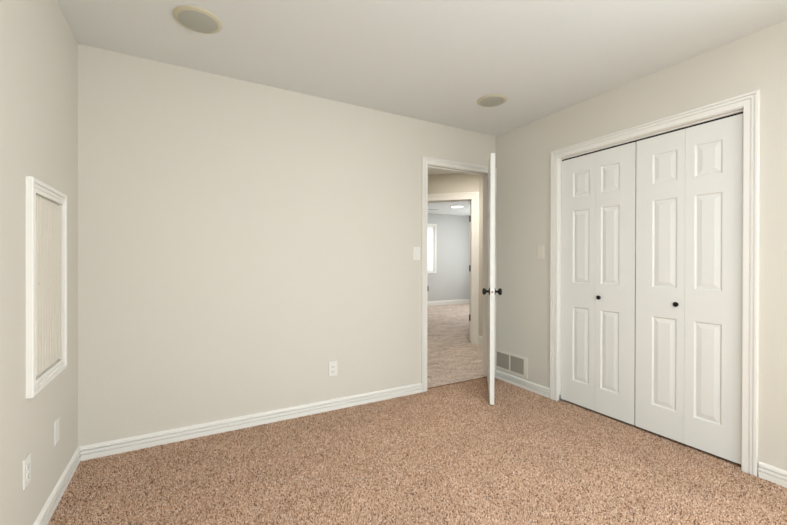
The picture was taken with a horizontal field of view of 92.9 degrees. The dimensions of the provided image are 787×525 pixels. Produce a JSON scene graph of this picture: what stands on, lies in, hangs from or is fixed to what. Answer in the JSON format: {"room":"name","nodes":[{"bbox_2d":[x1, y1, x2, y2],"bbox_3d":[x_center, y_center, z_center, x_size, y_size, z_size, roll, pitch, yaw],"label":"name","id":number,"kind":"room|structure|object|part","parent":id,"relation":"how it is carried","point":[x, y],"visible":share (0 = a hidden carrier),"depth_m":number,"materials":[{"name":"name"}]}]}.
{"room":"empty bedroom","nodes":[
{"label":"empty bedroom","id":0,"kind":"room"},
{"bbox_2d":[0,0,77,524],"bbox_3d":[-0.826,-0.051,0.236,0.115,2.440,4.418,0,0,-29],"label":"wall","id":1,"kind":"structure","parent":0,"point":[39,48],"depth_m":1.52,"materials":[{"name":"beige paint"}]},
{"bbox_2d":[23,453,30,489],"bbox_3d":[-1.448,0.823,1.480,0.009,0.114,0.070,0,0,-29],"label":"power outlet","id":2,"kind":"object","parent":1,"relation":"attached to","point":[27,461],"visible":1,"depth_m":1.47,"materials":[{"name":"white plastic"}]},
{"bbox_2d":[26,460,29,470],"bbox_3d":[-1.446,0.804,1.480,0.004,0.028,0.033,0,0,-29],"label":"receptacle","id":3,"kind":"object","parent":2,"relation":"attached to","point":[27,461],"depth_m":1.48,"materials":[{"name":"grey plastic"}]},
{"bbox_2d":[26,176,66,398],"bbox_3d":[-1.601,0.097,1.677,0.112,0.880,0.495,0,0,-29],"label":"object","id":4,"kind":"object","parent":1,"relation":"attached to","point":[46,207],"visible":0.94,"depth_m":1.63,"materials":[{"name":"white paint"}]},
{"bbox_3d":[-1.569,0.097,1.699,0.018,0.741,0.356,0,0,-29],"label":"door","id":5,"kind":"part","parent":4,"relation":"part of","materials":[{"name":"beige paint"}]},
{"bbox_2d":[54,417,58,445],"bbox_3d":[-1.640,0.821,1.823,0.007,0.114,0.070,0,0,-29],"label":"blank plate","id":6,"kind":"object","parent":1,"relation":"attached to","point":[56,422],"visible":1,"depth_m":1.81,"materials":[{"name":"white plastic"}]},
{"bbox_2d":[33,447,80,524],"bbox_3d":[-0.772,1.135,0.272,0.014,0.088,4.418,0,0,-29],"label":"baseboard","id":7,"kind":"structure","parent":1,"relation":"attached to","point":[47,511],"depth_m":1.82,"materials":[{"name":"white paint"}]},
{"bbox_2d":[78,44,495,446],"bbox_3d":[-0.047,-0.059,3.265,4.424,2.440,0.115,0,0,-29],"label":"wall","id":8,"kind":"structure","parent":0,"point":[239,240],"depth_m":2.61,"materials":[{"name":"beige paint"}]},
{"bbox_2d":[79,383,421,460],"bbox_3d":[-0.798,1.127,2.778,2.409,0.088,0.014,0,0,-29],"label":"baseboard","id":9,"kind":"structure","parent":8,"relation":"attached to","point":[160,438],"depth_m":2.60,"materials":[{"name":"white paint"}]},
{"bbox_2d":[329,361,336,376],"bbox_3d":[-0.477,0.840,2.958,0.070,0.114,0.009,0,0,-29],"label":"power outlet","id":10,"kind":"object","parent":8,"relation":"attached to","point":[332,365],"visible":1,"depth_m":2.96,"materials":[{"name":"white plastic"}]},
{"bbox_2d":[413,247,419,259],"bbox_3d":[0.207,-0.081,3.334,0.074,0.118,0.012,0,0,-29],"label":"light switch","id":11,"kind":"object","parent":8,"relation":"attached to","point":[416,250],"visible":1,"depth_m":3.33,"materials":[{"name":"white plastic"}]},
{"bbox_2d":[427,377,486,388],"bbox_3d":[0.623,1.166,3.622,0.790,0.009,0.020,0,0,-29],"label":"trim","id":12,"kind":"structure","parent":8,"relation":"attached to","point":[481,377],"depth_m":3.62,"materials":[{"name":"brown"}]},
{"bbox_2d":[421,156,496,391],"bbox_3d":[0.619,0.108,3.626,0.895,2.122,0.133,0,0,-29],"label":"door frame","id":13,"kind":"structure","parent":8,"relation":"attached to","point":[427,162],"depth_m":3.48,"materials":[{"name":"white paint"}]},
{"bbox_2d":[482,153,501,404],"bbox_3d":[0.859,0.132,3.392,0.159,2.032,0.772,0,0,9],"label":"door","id":14,"kind":"structure","parent":8,"relation":"in","point":[490,291],"depth_m":3.02,"materials":[{"name":"white paint"}]},
{"bbox_3d":[0.764,0.239,3.092,0.062,0.064,0.064,0,0,12],"label":"knob","id":15,"kind":"part","parent":14,"relation":"part of","materials":[{"name":"black metal"}]},
{"bbox_3d":[0.859,0.239,3.072,0.062,0.064,0.064,0,0,12],"label":"knob","id":16,"kind":"part","parent":14,"relation":"part of","materials":[{"name":"black metal"}]},
{"bbox_2d":[56,0,786,215],"bbox_3d":[1.362,-1.341,4.579,8.164,0.120,10.115,0,0,-29],"label":"ceiling","id":17,"kind":"structure","parent":0,"point":[426,60],"depth_m":2.19,"materials":[{"name":"paint"}]},
{"bbox_2d":[173,5,221,33],"bbox_3d":[-1.029,-1.270,1.971,0.230,0.014,0.230,0,0,-29],"label":"ceiling speaker","id":18,"kind":"object","parent":17,"relation":"attached to","point":[194,18],"visible":1,"depth_m":1.95,"materials":[{"name":"beige plastic"}]},
{"bbox_2d":[178,10,216,32],"bbox_3d":[-1.029,-1.268,1.971,0.185,0.010,0.185,0,0,-29],"label":"grille","id":19,"kind":"object","parent":18,"relation":"attached to","point":[200,21],"depth_m":1.96,"materials":[{"name":"grey"}]},
{"bbox_2d":[477,94,506,106],"bbox_3d":[0.775,-1.269,2.948,0.230,0.014,0.230,0,0,-29],"label":"ceiling speaker","id":20,"kind":"object","parent":17,"relation":"attached to","point":[491,100],"visible":1,"depth_m":2.92,"materials":[{"name":"beige plastic"}]},
{"bbox_2d":[480,97,503,106],"bbox_3d":[0.775,-1.267,2.948,0.185,0.010,0.185,0,0,-29],"label":"grille","id":21,"kind":"object","parent":20,"relation":"attached to","point":[484,101],"depth_m":2.94,"materials":[{"name":"grey"}]},
{"bbox_2d":[69,303,780,524],"bbox_3d":[1.356,1.211,4.588,8.164,0.097,10.115,0,0,-29],"label":"floor","id":22,"kind":"structure","parent":0,"point":[451,357],"depth_m":4.57,"materials":[{"name":"beige carpet"}]},
{"bbox_2d":[47,378,786,524],"bbox_3d":[0.174,1.170,1.991,3.329,0.012,2.418,0,0,-29],"label":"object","id":23,"kind":"structure","parent":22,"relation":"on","point":[394,418],"depth_m":2.07,"materials":[{"name":"beige carpet"}]},
{"bbox_2d":[427,213,469,300],"bbox_3d":[0.061,-0.080,9.444,5.300,2.440,0.140,0,0,-29],"label":"wall","id":24,"kind":"structure","parent":0,"point":[451,281],"depth_m":10.21,"materials":[{"name":"grey paint"}]},
{"bbox_2d":[428,224,436,273],"bbox_3d":[0.502,-0.365,9.677,1.388,1.311,0.159,0,0,-29],"label":"window","id":25,"kind":"structure","parent":24,"relation":"in","point":[434,225],"depth_m":9.93,"materials":[{"name":"white paint"}]},
{"bbox_2d":[428,226,433,270],"bbox_3d":[0.517,-0.368,9.650,1.252,1.167,0.052,0,0,-29],"label":"window blind","id":26,"kind":"object","parent":25,"relation":"attached to","point":[430,229],"visible":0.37,"depth_m":9.90,"materials":[{"name":"white"}]},
{"bbox_2d":[427,299,468,305],"bbox_3d":[0.096,1.083,9.381,5.300,0.124,0.013,0,0,-29],"label":"baseboard","id":27,"kind":"structure","parent":24,"relation":"attached to","point":[459,301],"depth_m":10.14,"materials":[{"name":"white paint"}]},
{"bbox_2d":[428,173,478,336],"bbox_3d":[0.068,-0.067,5.696,2.420,2.440,0.120,0,0,16],"label":"wall","id":28,"kind":"structure","parent":0,"point":[456,182],"depth_m":5.40,"materials":[{"name":"paint"}]},
{"bbox_2d":[428,192,478,343],"bbox_3d":[0.758,0.080,5.500,0.967,2.167,0.156,0,0,16],"label":"door frame","id":29,"kind":"structure","parent":28,"relation":"attached to","point":[473,197],"depth_m":5.32,"materials":[{"name":"white paint"}]},
{"bbox_2d":[469,201,470,340],"bbox_3d":[1.232,0.124,5.831,0.040,2.037,0.775,0,0,16],"label":"door","id":30,"kind":"structure","parent":28,"relation":"in","point":[470,201],"depth_m":5.47,"materials":[{"name":"white paint"}]},
{"bbox_2d":[479,176,482,335],"bbox_3d":[1.536,-0.061,4.850,0.115,2.440,1.112,0,0,-29],"label":"wall","id":31,"kind":"structure","parent":0,"point":[480,177],"depth_m":5.28,"materials":[{"name":"paint"}]},
{"bbox_2d":[478,336,481,344],"bbox_3d":[1.478,1.101,4.822,0.013,0.124,1.112,0,0,-29],"label":"baseboard","id":32,"kind":"structure","parent":31,"relation":"attached to","point":[479,337],"depth_m":5.27,"materials":[{"name":"white paint"}]},
{"bbox_2d":[495,20,786,470],"bbox_3d":[2.158,-0.050,1.899,0.115,2.440,4.418,0,0,-29],"label":"wall","id":33,"kind":"structure","parent":0,"point":[755,61],"depth_m":2.46,"materials":[{"name":"beige paint"}]},
{"bbox_2d":[496,349,527,378],"bbox_3d":[1.129,0.970,3.618,0.009,0.196,0.416,0,0,-29],"label":"air vent","id":34,"kind":"object","parent":33,"relation":"in","point":[515,364],"visible":1,"depth_m":3.59,"materials":[{"name":"beige metal"}]},
{"bbox_2d":[497,352,508,369],"bbox_3d":[1.082,0.971,3.704,0.007,0.146,0.166,0,0,-29],"label":"grille","id":35,"kind":"object","parent":34,"relation":"attached to","point":[502,357],"depth_m":3.70,"materials":[{"name":"beige metal"}]},
{"bbox_2d":[511,356,523,374],"bbox_3d":[1.171,0.971,3.545,0.007,0.146,0.163,0,0,-29],"label":"grille","id":36,"kind":"object","parent":34,"relation":"attached to","point":[517,362],"depth_m":3.54,"materials":[{"name":"beige metal"}]},
{"bbox_2d":[495,370,549,397],"bbox_3d":[1.190,1.128,3.503,0.014,0.088,0.646,0,0,-29],"label":"baseboard","id":37,"kind":"structure","parent":33,"relation":"attached to","point":[528,385],"depth_m":3.46,"materials":[{"name":"white paint"}]},
{"bbox_2d":[537,246,543,258],"bbox_3d":[1.302,-0.089,3.310,0.007,0.116,0.070,0,0,-29],"label":"blank plate","id":38,"kind":"object","parent":33,"relation":"attached to","point":[540,249],"visible":1,"depth_m":3.31,"materials":[{"name":"beige plastic"}]},
{"bbox_2d":[561,142,635,424],"bbox_3d":[1.569,0.150,2.912,0.057,2.009,0.592,0,0,-29],"label":"door","id":39,"kind":"structure","parent":33,"relation":"in","point":[598,222],"depth_m":2.87,"materials":[{"name":"white paint"}]},
{"bbox_2d":[550,90,759,476],"bbox_3d":[1.724,0.114,2.659,0.133,2.121,1.333,0,0,-29],"label":"door frame","id":40,"kind":"structure","parent":33,"relation":"attached to","point":[748,104],"depth_m":2.11,"materials":[{"name":"white paint"}]},
{"bbox_2d":[635,114,742,463],"bbox_3d":[1.858,0.152,2.392,0.057,2.009,0.583,0,0,-29],"label":"door","id":41,"kind":"structure","parent":33,"relation":"in","point":[688,371],"depth_m":2.35,"materials":[{"name":"white paint"}]},
{"bbox_2d":[758,462,786,488],"bbox_3d":[2.587,1.140,0.995,0.014,0.088,2.411,0,0,-29],"label":"baseboard","id":42,"kind":"structure","parent":33,"relation":"attached to","point":[776,475],"depth_m":2.00,"materials":[{"name":"white paint"}]}
]}

